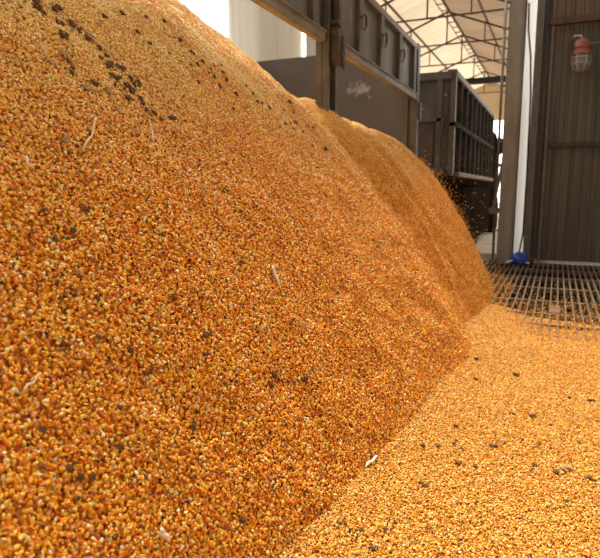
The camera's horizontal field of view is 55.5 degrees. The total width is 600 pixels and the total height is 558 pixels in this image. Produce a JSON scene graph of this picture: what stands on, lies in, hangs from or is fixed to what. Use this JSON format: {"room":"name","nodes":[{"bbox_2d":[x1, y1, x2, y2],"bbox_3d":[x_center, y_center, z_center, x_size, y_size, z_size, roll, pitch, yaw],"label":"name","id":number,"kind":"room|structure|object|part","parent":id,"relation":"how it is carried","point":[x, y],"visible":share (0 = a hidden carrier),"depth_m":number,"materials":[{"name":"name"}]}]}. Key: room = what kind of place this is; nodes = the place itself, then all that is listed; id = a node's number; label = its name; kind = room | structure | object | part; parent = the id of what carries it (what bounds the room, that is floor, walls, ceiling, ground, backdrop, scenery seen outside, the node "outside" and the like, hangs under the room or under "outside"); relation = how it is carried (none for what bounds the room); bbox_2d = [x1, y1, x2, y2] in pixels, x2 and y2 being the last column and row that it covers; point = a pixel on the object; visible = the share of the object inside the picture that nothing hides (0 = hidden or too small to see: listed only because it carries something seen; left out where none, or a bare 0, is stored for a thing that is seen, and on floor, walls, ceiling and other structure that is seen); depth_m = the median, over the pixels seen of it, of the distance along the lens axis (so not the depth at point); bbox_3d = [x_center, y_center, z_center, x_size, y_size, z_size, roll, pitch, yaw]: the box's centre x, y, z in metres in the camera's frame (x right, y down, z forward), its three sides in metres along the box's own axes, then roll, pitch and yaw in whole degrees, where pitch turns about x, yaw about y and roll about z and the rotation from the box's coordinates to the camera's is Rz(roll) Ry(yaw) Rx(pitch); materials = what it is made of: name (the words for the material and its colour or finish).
{"room":"farm building","nodes":[
{"label":"farm building","id":0,"kind":"room"},
{"bbox_2d":[376,0,509,88],"bbox_3d":[5.090,-7.336,18.060,4.600,0.952,18.000,4,10,24],"label":"ceiling","id":1,"kind":"structure","parent":0,"point":[434,32],"depth_m":16.98,"materials":[{"name":"white"}]},
{"bbox_2d":[406,11,507,47],"bbox_3d":[3.988,-6.837,15.643,4.616,0.958,0.045,4,10,24],"label":"roof truss","id":2,"kind":"object","parent":1,"relation":"attached to","point":[446,12],"visible":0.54,"depth_m":15.51,"materials":[{"name":"metal"}]},
{"bbox_3d":[4.034,-6.872,15.617,0.036,0.840,0.036,4,10,24],"label":"king post","id":3,"kind":"part","parent":2,"relation":"part of","materials":[{"name":"metal"}]},
{"bbox_2d":[434,0,493,85],"bbox_3d":[5.149,-7.547,18.000,0.190,0.022,17.600,4,10,24],"label":"roof truss","id":4,"kind":"object","parent":2,"relation":"attached to","point":[434,0],"visible":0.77,"depth_m":17.55,"materials":[{"name":"metal"}]},
{"bbox_2d":[438,54,506,77],"bbox_3d":[6.233,-7.611,20.604,4.616,0.958,0.045,4,10,24],"label":"roof truss","id":5,"kind":"object","parent":1,"relation":"attached to","point":[475,54],"visible":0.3,"depth_m":20.57,"materials":[{"name":"metal"}]},
{"bbox_3d":[1.906,-6.119,11.043,4.616,0.958,0.045,4,10,24],"label":"roof truss","id":6,"kind":"object","parent":1,"relation":"attached to","visible":0},
{"bbox_2d":[383,0,448,70],"bbox_3d":[4.304,-7.420,18.624,0.045,0.045,17.200,4,10,24],"label":"purlin","id":7,"kind":"object","parent":6,"relation":"on","point":[385,1],"visible":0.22,"depth_m":16.25,"materials":[{"name":"metal"}]},
{"bbox_2d":[443,0,489,76],"bbox_3d":[5.245,-7.729,18.150,0.045,0.045,17.200,4,10,24],"label":"purlin","id":8,"kind":"object","parent":6,"relation":"on","point":[443,0],"visible":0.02,"depth_m":17.47,"materials":[{"name":"metal"}]},
{"bbox_2d":[477,0,506,66],"bbox_3d":[6.176,-7.272,17.800,0.045,0.045,17.200,4,10,24],"label":"purlin","id":9,"kind":"object","parent":6,"relation":"on","point":[479,1],"visible":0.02,"depth_m":15.78,"materials":[{"name":"metal"}]},
{"bbox_2d":[474,83,504,120],"bbox_3d":[8.730,-8.160,26.168,4.600,1.750,0.030,4,10,24],"label":"wall","id":10,"kind":"structure","parent":0,"point":[492,100],"depth_m":26.10,"materials":[{"name":"white"}]},
{"bbox_2d":[476,202,599,264],"bbox_3d":[10.698,-3.858,33.526,20.000,0.280,49.700,4,10,24],"label":"floor","id":11,"kind":"structure","parent":0,"point":[485,239],"depth_m":11.83,"materials":[{"name":"concrete"}]},
{"bbox_2d":[227,0,301,61],"bbox_3d":[-1.211,-7.804,19.841,2.640,12.300,2.640,4,10,24],"label":"silo","id":12,"kind":"object","parent":11,"relation":"on","point":[254,30],"visible":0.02,"depth_m":18.65,"materials":[{"name":"metal"}]},
{"bbox_2d":[306,35,315,55],"bbox_3d":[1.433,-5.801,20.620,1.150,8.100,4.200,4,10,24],"label":"building","id":13,"kind":"object","parent":11,"relation":"on","point":[310,43],"visible":0.02,"depth_m":18.62,"materials":[{"name":"white"}]},
{"bbox_2d":[417,69,502,244],"bbox_3d":[3.267,-2.547,13.883,2.620,3.150,8.788,4,10,24],"label":"dump truck","id":14,"kind":"object","parent":11,"relation":"on","point":[448,126],"visible":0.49,"depth_m":10.12,"materials":[{"name":"paint"}]},
{"bbox_3d":[1.364,-2.316,10.002,1.930,0.730,0.032,4,10,24],"label":"panel","id":15,"kind":"part","parent":14,"relation":"part of","materials":[{"name":"grey metal"}]},
{"bbox_3d":[1.440,-2.649,9.900,2.310,1.660,0.080,4,10,24],"label":"gate frame","id":16,"kind":"part","parent":14,"relation":"part of","materials":[{"name":"paint"}]},
{"bbox_3d":[2.704,-3.873,12.518,2.410,0.110,6.120,4,10,24],"label":"rail","id":17,"kind":"part","parent":14,"relation":"part of","materials":[{"name":"metal"}]},
{"bbox_3d":[3.771,-2.995,12.183,0.120,0.080,6.100,4,10,24],"label":"rail","id":18,"kind":"part","parent":14,"relation":"part of","materials":[{"name":"metal"}]},
{"bbox_2d":[493,137,502,170],"bbox_3d":[5.600,-3.540,16.157,0.255,0.937,0.115,4,10,24],"label":"mirror","id":19,"kind":"object","parent":14,"relation":"attached to","point":[496,139],"depth_m":16.11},
{"bbox_2d":[489,0,508,259],"bbox_3d":[3.350,-2.901,9.505,0.202,5.200,0.143,4,10,24],"label":"drain pipe","id":20,"kind":"object","parent":11,"relation":"on","point":[494,210],"visible":0.87,"depth_m":9.62,"materials":[{"name":"grey metal"}]},
{"bbox_3d":[3.342,-1.542,9.700,0.202,0.855,0.105,4,10,24],"label":"brace arm","id":21,"kind":"part","parent":20,"relation":"part of"},
{"bbox_2d":[496,0,527,263],"bbox_3d":[3.424,-2.739,9.182,0.260,5.020,0.170,4,10,24],"label":"steel column","id":22,"kind":"structure","parent":11,"relation":"on","point":[514,72],"depth_m":9.17,"materials":[{"name":"metal"}]},
{"bbox_2d":[496,0,546,255],"bbox_3d":[3.966,-3.031,9.818,0.840,5.400,0.078,4,10,24],"label":"sheet","id":23,"kind":"object","parent":11,"relation":"on","point":[521,180],"visible":0.14,"depth_m":9.92,"materials":[{"name":"white"}]},
{"bbox_2d":[519,0,555,262],"bbox_3d":[3.800,-3.235,9.115,0.404,6.020,0.224,4,10,24],"label":"post","id":24,"kind":"object","parent":11,"relation":"on","point":[543,8],"depth_m":9.19,"materials":[{"name":"metal"}]},
{"bbox_3d":[3.647,-2.301,9.232,0.148,4.103,0.048,4,10,24],"label":"rubber strip","id":25,"kind":"part","parent":24,"relation":"part of","materials":[{"name":"white rubber"}]},
{"bbox_3d":[0.827,-3.627,14.692,0.120,5.073,0.120,4,10,24],"label":"post","id":26,"kind":"object","parent":11,"relation":"on","visible":0},
{"bbox_2d":[380,0,509,22],"bbox_3d":[2.926,-6.471,13.298,4.616,0.958,0.045,4,10,24],"label":"roof truss","id":27,"kind":"object","parent":26,"relation":"on","point":[389,1],"visible":0.41,"depth_m":13.19,"materials":[{"name":"metal"}]},
{"bbox_3d":[2.972,-6.505,13.272,0.036,0.840,0.036,4,10,24],"label":"king post","id":28,"kind":"part","parent":27,"relation":"part of","materials":[{"name":"metal"}]},
{"bbox_3d":[2.950,-4.359,19.383,0.120,5.073,0.120,4,10,24],"label":"post","id":29,"kind":"object","parent":11,"relation":"on","visible":0},
{"bbox_2d":[420,35,507,67],"bbox_3d":[5.049,-7.203,17.988,4.616,0.958,0.045,4,10,24],"label":"roof truss","id":30,"kind":"object","parent":29,"relation":"on","point":[494,45],"visible":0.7,"depth_m":17.94,"materials":[{"name":"metal"}]},
{"bbox_3d":[5.095,-7.238,17.962,0.036,0.840,0.036,4,10,24],"label":"king post","id":31,"kind":"part","parent":30,"relation":"part of","materials":[{"name":"metal"}]},
{"bbox_3d":[5.440,-5.218,24.884,0.120,5.073,0.120,4,10,24],"label":"post","id":32,"kind":"object","parent":11,"relation":"on","visible":0},
{"bbox_2d":[471,71,504,93],"bbox_3d":[7.540,-8.062,23.490,4.616,0.958,0.045,4,10,24],"label":"roof truss","id":33,"kind":"object","parent":32,"relation":"on","point":[486,71],"visible":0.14,"depth_m":23.41,"materials":[{"name":"metal"}]},
{"bbox_2d":[484,264,599,324],"bbox_3d":[3.739,0.674,6.894,3.850,0.940,5.300,4,10,24],"label":"floor","id":34,"kind":"structure","parent":0,"point":[548,284],"depth_m":9.49,"materials":[{"name":"metal"}]},
{"bbox_2d":[483,260,599,342],"bbox_3d":[3.731,0.177,6.810,3.780,0.070,5.240,4,10,24],"label":"floor grate","id":35,"kind":"object","parent":34,"relation":"on","point":[504,268],"visible":0.53,"depth_m":7.05,"materials":[{"name":"metal"}]},
{"bbox_2d":[506,251,529,264],"bbox_3d":[3.555,-0.348,9.292,0.369,0.214,0.199,4,10,24],"label":"plastic","id":36,"kind":"object","parent":35,"relation":"on","point":[519,258],"visible":1,"depth_m":9.22,"materials":[{"name":"blue plastic"}]},
{"bbox_3d":[3.731,0.180,6.810,3.780,0.064,5.240,4,10,24],"label":"grate frame","id":37,"kind":"part","parent":35,"relation":"part of","materials":[{"name":"metal"}]},
{"bbox_2d":[487,272,599,340],"bbox_3d":[3.090,0.199,6.403,2.713,0.023,4.031,4,10,24],"label":"corn kernels","id":38,"kind":"object","parent":35,"relation":"on","point":[552,317],"visible":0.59,"depth_m":5.37,"materials":[{"name":"food"}]},
{"bbox_3d":[2.583,0.308,5.770,0.100,0.008,0.370,4,10,24],"label":"plate","id":39,"kind":"part","parent":35,"relation":"part of","materials":[{"name":"metal"}]},
{"bbox_2d":[534,0,599,262],"bbox_3d":[6.026,-3.225,8.228,4.557,6.165,0.048,4,10,24],"label":"wall","id":40,"kind":"structure","parent":0,"point":[570,231],"depth_m":9.16,"materials":[{"name":"grey metal"}]},
{"bbox_2d":[542,142,599,147],"bbox_3d":[5.996,-2.034,8.394,4.480,0.070,0.050,4,10,24],"label":"trim","id":41,"kind":"structure","parent":40,"relation":"attached to","point":[571,144],"depth_m":9.10,"materials":[{"name":"metal"}]},
{"bbox_2d":[550,13,599,25],"bbox_3d":[5.984,-3.902,8.074,4.480,0.100,0.070,4,10,24],"label":"trim","id":42,"kind":"structure","parent":40,"relation":"attached to","point":[596,16],"depth_m":8.81,"materials":[{"name":"metal"}]},
{"bbox_2d":[570,35,597,71],"bbox_3d":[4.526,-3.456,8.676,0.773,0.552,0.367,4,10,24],"label":"warning lamp","id":43,"kind":"object","parent":40,"relation":"attached to","point":[581,53],"visible":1,"depth_m":8.66,"materials":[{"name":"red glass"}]},
{"bbox_3d":[4.314,-3.324,8.748,0.220,0.210,0.220,4,10,24],"label":"lamp glass","id":44,"kind":"part","parent":43,"relation":"part of","materials":[{"name":"white"}]},
{"label":"outside","id":45,"kind":"structure","parent":0,"visible":0},
{"bbox_2d":[466,76,505,84],"bbox_3d":[3.686,-5.204,15.214,4.600,0.150,0.120,4,10,24],"label":"tie beam","id":46,"kind":"structure","parent":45,"point":[495,79],"depth_m":14.71,"materials":[{"name":"metal"}]},
{"bbox_3d":[-2.161,0.593,5.118,20.000,0.250,13.300,4,10,24],"label":"floor","id":47,"kind":"structure","parent":0,"visible":0},
{"bbox_2d":[0,0,496,557],"bbox_3d":[-0.200,-1.094,5.306,4.116,3.306,9.016,4,10,24],"label":"pile","id":48,"kind":"object","parent":47,"relation":"on","point":[362,252],"visible":0.97,"depth_m":1.97,"materials":[{"name":"orange food"}]},
{"bbox_2d":[25,156,28,165],"bbox_3d":[-0.773,-0.335,1.614,0.009,0.029,0.019,-6,11,-35],"label":"husk","id":49,"kind":"object","parent":48,"relation":"on","point":[26,157],"visible":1,"depth_m":1.61,"materials":[{"name":"beige plant"}]},
{"bbox_2d":[22,373,40,392],"bbox_3d":[-0.623,0.241,1.323,0.006,0.030,0.064,2,9,13],"label":"straw","id":50,"kind":"object","parent":48,"relation":"on","point":[38,374],"visible":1,"depth_m":1.32,"materials":[{"name":"beige plant"}]},
{"bbox_2d":[39,425,45,433],"bbox_3d":[-0.589,0.344,1.302,0.015,0.019,0.016,-3,9,-19],"label":"crumb","id":51,"kind":"object","parent":48,"relation":"on","point":[42,429],"visible":1,"depth_m":1.30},
{"bbox_2d":[39,42,47,57],"bbox_3d":[-0.856,-0.766,1.905,0.038,0.052,0.010,4,10,24],"label":"straw","id":52,"kind":"object","parent":48,"relation":"on","point":[39,42],"visible":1,"depth_m":1.90,"materials":[{"name":"beige plant"}]},
{"bbox_2d":[41,207,48,214],"bbox_3d":[-0.707,-0.189,1.581,0.022,0.022,0.015,-8,12,-41],"label":"crumb","id":53,"kind":"object","parent":48,"relation":"on","point":[43,209],"visible":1,"depth_m":1.58,"materials":[{"name":"brown food"}]},
{"bbox_2d":[47,59,56,66],"bbox_3d":[-0.830,-0.723,1.907,0.022,0.024,0.041,3,9,20],"label":"fragment","id":54,"kind":"object","parent":48,"relation":"on","point":[53,62],"visible":1,"depth_m":1.90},
{"bbox_2d":[51,5,58,11],"bbox_3d":[-0.917,-1.013,2.131,0.021,0.025,0.038,0,9,3],"label":"crumb","id":55,"kind":"object","parent":48,"relation":"on","point":[55,8],"visible":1,"depth_m":2.13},
{"bbox_2d":[52,235,58,241],"bbox_3d":[-0.674,-0.110,1.569,0.016,0.023,0.016,8,12,40],"label":"crumb","id":56,"kind":"object","parent":48,"relation":"on","point":[55,238],"visible":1,"depth_m":1.57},
{"bbox_2d":[59,340,65,347],"bbox_3d":[-0.599,0.163,1.438,0.018,0.017,0.014,-4,10,-25],"label":"crumb","id":57,"kind":"object","parent":48,"relation":"on","point":[62,343],"visible":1,"depth_m":1.43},
{"bbox_2d":[59,32,67,39],"bbox_3d":[-0.842,-0.866,2.031,0.029,0.027,0.020,-1,9,-9],"label":"crumb","id":58,"kind":"object","parent":48,"relation":"on","point":[62,35],"visible":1,"depth_m":2.03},
{"bbox_2d":[60,48,67,58],"bbox_3d":[-0.825,-0.786,1.990,0.024,0.039,0.033,-1,9,-5],"label":"fragment","id":59,"kind":"object","parent":48,"relation":"on","point":[64,53],"visible":1,"depth_m":1.98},
{"bbox_2d":[61,134,70,142],"bbox_3d":[-0.726,-0.435,1.764,0.021,0.030,0.037,1,9,7],"label":"fragment","id":60,"kind":"object","parent":48,"relation":"on","point":[66,138],"visible":1,"depth_m":1.76,"materials":[{"name":"brown food"}]},
{"bbox_2d":[66,464,74,473],"bbox_3d":[-0.532,0.439,1.317,0.015,0.026,0.019,3,9,20],"label":"crumb","id":61,"kind":"object","parent":48,"relation":"on","point":[69,467],"visible":1,"depth_m":1.31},
{"bbox_2d":[69,227,76,233],"bbox_3d":[-0.647,-0.139,1.626,0.016,0.020,0.020,2,9,12],"label":"crumb","id":62,"kind":"object","parent":48,"relation":"on","point":[72,230],"visible":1,"depth_m":1.62,"materials":[{"name":"brown food"}]},
{"bbox_2d":[76,471,84,481],"bbox_3d":[-0.513,0.463,1.335,0.015,0.020,0.020,0,9,1],"label":"crumb","id":63,"kind":"object","parent":48,"relation":"on","point":[81,475],"visible":1,"depth_m":1.33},
{"bbox_2d":[82,205,89,211],"bbox_3d":[-0.644,-0.210,1.711,0.020,0.021,0.022,4,10,26],"label":"crumb","id":64,"kind":"object","parent":48,"relation":"on","point":[85,208],"visible":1,"depth_m":1.71,"materials":[{"name":"brown food"}]},
{"bbox_2d":[83,84,92,91],"bbox_3d":[-0.747,-0.671,2.001,0.026,0.030,0.050,2,9,13],"label":"fragment","id":65,"kind":"object","parent":48,"relation":"on","point":[88,87],"visible":0.98,"depth_m":2.00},
{"bbox_2d":[81,117,96,151],"bbox_3d":[-0.684,-0.474,1.863,0.016,0.125,0.157,0,9,-2],"label":"straw","id":66,"kind":"object","parent":48,"relation":"on","point":[95,119],"visible":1,"depth_m":1.86,"materials":[{"name":"beige plant"}]},
{"bbox_2d":[89,471,95,481],"bbox_3d":[-0.497,0.471,1.361,0.013,0.021,0.026,2,9,13],"label":"crumb","id":67,"kind":"object","parent":48,"relation":"on","point":[92,476],"visible":1,"depth_m":1.36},
{"bbox_2d":[92,80,99,86],"bbox_3d":[-0.736,-0.704,2.053,0.029,0.025,0.018,-7,12,-39],"label":"crumb","id":68,"kind":"object","parent":48,"relation":"on","point":[95,83],"visible":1,"depth_m":2.05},
{"bbox_2d":[87,34,119,58],"bbox_3d":[-0.773,-0.912,2.243,0.010,0.066,0.150,6,11,35],"label":"straw","id":69,"kind":"object","parent":48,"relation":"on","point":[87,34],"visible":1,"depth_m":2.25,"materials":[{"name":"beige plant"}]},
{"bbox_2d":[105,86,112,94],"bbox_3d":[-0.703,-0.691,2.093,0.031,0.034,0.028,-8,12,-41],"label":"fragment","id":70,"kind":"object","parent":48,"relation":"on","point":[109,90],"visible":1,"depth_m":2.08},
{"bbox_2d":[113,105,120,112],"bbox_3d":[-0.667,-0.619,2.079,0.027,0.029,0.030,6,11,33],"label":"fragment","id":71,"kind":"object","parent":48,"relation":"on","point":[117,108],"visible":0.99,"depth_m":2.07,"materials":[{"name":"brown food"}]},
{"bbox_2d":[117,444,123,449],"bbox_3d":[-0.461,0.433,1.467,0.011,0.018,0.018,5,10,31],"label":"crumb","id":72,"kind":"object","parent":48,"relation":"on","point":[120,447],"visible":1,"depth_m":1.47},
{"bbox_2d":[127,346,133,353],"bbox_3d":[-0.477,0.201,1.605,0.022,0.020,0.014,-8,12,-41],"label":"crumb","id":73,"kind":"object","parent":48,"relation":"on","point":[130,349],"visible":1,"depth_m":1.60,"materials":[{"name":"brown food"}]},
{"bbox_2d":[129,86,134,94],"bbox_3d":[-0.656,-0.738,2.229,0.025,0.032,0.024,7,11,36],"label":"crumb","id":74,"kind":"object","parent":48,"relation":"on","point":[131,89],"visible":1,"depth_m":2.22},
{"bbox_2d":[148,119,153,142],"bbox_3d":[-0.566,-0.566,2.180,0.012,0.097,0.099,-4,10,-22],"label":"straw","id":75,"kind":"object","parent":48,"relation":"on","point":[149,119],"visible":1,"depth_m":2.19,"materials":[{"name":"beige plant"}]},
{"bbox_2d":[160,527,169,541],"bbox_3d":[-0.344,0.652,1.452,0.025,0.039,0.014,0,9,-2],"label":"husk","id":76,"kind":"object","parent":48,"relation":"on","point":[164,534],"visible":1,"depth_m":1.45,"materials":[{"name":"beige plant"}]},
{"bbox_2d":[170,294,178,299],"bbox_3d":[-0.404,0.058,1.834,0.017,0.023,0.030,4,10,23],"label":"crumb","id":77,"kind":"object","parent":48,"relation":"on","point":[174,297],"visible":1,"depth_m":1.83,"materials":[{"name":"brown food"}]},
{"bbox_2d":[190,424,196,430],"bbox_3d":[-0.316,0.440,1.688,0.014,0.021,0.022,5,10,31],"label":"crumb","id":78,"kind":"object","parent":48,"relation":"on","point":[193,427],"visible":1,"depth_m":1.68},
{"bbox_2d":[203,331,208,338],"bbox_3d":[-0.306,0.183,1.865,0.020,0.025,0.026,4,10,22],"label":"crumb","id":79,"kind":"object","parent":48,"relation":"on","point":[205,334],"visible":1,"depth_m":1.86,"materials":[{"name":"brown food"}]},
{"bbox_2d":[239,516,247,522],"bbox_3d":[-0.166,0.710,1.682,0.016,0.022,0.027,4,10,26],"label":"crumb","id":80,"kind":"object","parent":48,"relation":"on","point":[242,519],"visible":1,"depth_m":1.68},
{"bbox_2d":[272,371,276,378],"bbox_3d":[-0.094,0.350,2.090,0.020,0.026,0.031,-1,9,-8],"label":"crumb","id":81,"kind":"object","parent":48,"relation":"on","point":[274,374],"visible":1,"depth_m":2.08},
{"bbox_2d":[272,266,279,286],"bbox_3d":[-0.099,-0.010,2.362,0.014,0.082,0.051,-8,12,-43],"label":"husk","id":82,"kind":"object","parent":48,"relation":"on","point":[273,268],"visible":1,"depth_m":2.36,"materials":[{"name":"beige plant"}]},
{"bbox_2d":[302,376,307,382],"bbox_3d":[0.020,0.390,2.225,0.022,0.029,0.030,3,9,20],"label":"crumb","id":83,"kind":"object","parent":48,"relation":"on","point":[304,379],"visible":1,"depth_m":2.22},
{"bbox_2d":[405,60,575,309],"bbox_3d":[2.691,-1.124,6.950,2.694,2.454,3.892,4,10,24],"label":"corn kernels","id":84,"kind":"object","parent":48,"relation":"on","point":[433,171],"visible":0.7,"depth_m":6.52,"materials":[{"name":"food"}]},
{"bbox_2d":[250,0,421,155],"bbox_3d":[-1.228,-1.316,5.340,2.965,3.352,8.800,4,10,24],"label":"dump truck","id":85,"kind":"object","parent":47,"relation":"on","point":[364,68],"visible":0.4,"depth_m":7.24,"materials":[{"name":"paint"}]},
{"bbox_3d":[-0.789,-2.183,2.893,0.090,0.780,4.870,4,10,24],"label":"gate rail","id":86,"kind":"part","parent":85,"relation":"part of","materials":[{"name":"grey metal"}]},
{"bbox_3d":[0.247,-2.030,5.287,0.130,1.880,0.230,4,10,24],"label":"post","id":87,"kind":"part","parent":85,"relation":"part of","materials":[{"name":"metal"}]},
{"bbox_3d":[0.320,-2.611,5.152,0.100,0.735,0.120,4,10,24],"label":"lock lever","id":88,"kind":"part","parent":85,"relation":"part of","materials":[{"name":"metal"}]},
{"bbox_3d":[1.005,-2.801,6.858,0.090,0.780,3.420,4,10,24],"label":"gate rail","id":89,"kind":"part","parent":85,"relation":"part of","materials":[{"name":"grey metal"}]},
{"bbox_3d":[1.576,-2.471,8.536,0.080,1.750,0.060,4,10,24],"label":"wall frame","id":90,"kind":"part","parent":85,"relation":"part of","materials":[{"name":"grey metal"}]},
{"bbox_3d":[1.740,-2.538,8.573,0.140,1.870,0.200,4,10,24],"label":"corner post","id":91,"kind":"part","parent":85,"relation":"part of","materials":[{"name":"metal"}]},
{"bbox_2d":[275,304,599,557],"bbox_3d":[1.901,0.710,3.173,4.200,0.162,6.475,4,10,24],"label":"corn layer","id":92,"kind":"object","parent":47,"relation":"on","point":[442,519],"visible":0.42,"depth_m":2.37,"materials":[{"name":"food"}]},
{"bbox_2d":[365,455,377,466],"bbox_3d":[0.296,0.750,2.352,0.014,0.024,0.130,5,10,29],"label":"husk","id":93,"kind":"object","parent":92,"relation":"on","point":[375,456],"visible":1,"depth_m":2.34,"materials":[{"name":"white plant"}]},
{"bbox_2d":[368,545,375,550],"bbox_3d":[0.227,0.854,1.807,0.027,0.013,0.018,-1,9,-5],"label":"crumb","id":94,"kind":"object","parent":92,"relation":"on","point":[372,547],"visible":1,"depth_m":1.80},
{"bbox_2d":[559,464,566,470],"bbox_3d":[1.099,0.789,2.378,0.034,0.025,0.051,5,10,28],"label":"fragment","id":95,"kind":"object","parent":92,"relation":"on","point":[563,467],"visible":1,"depth_m":2.37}
]}

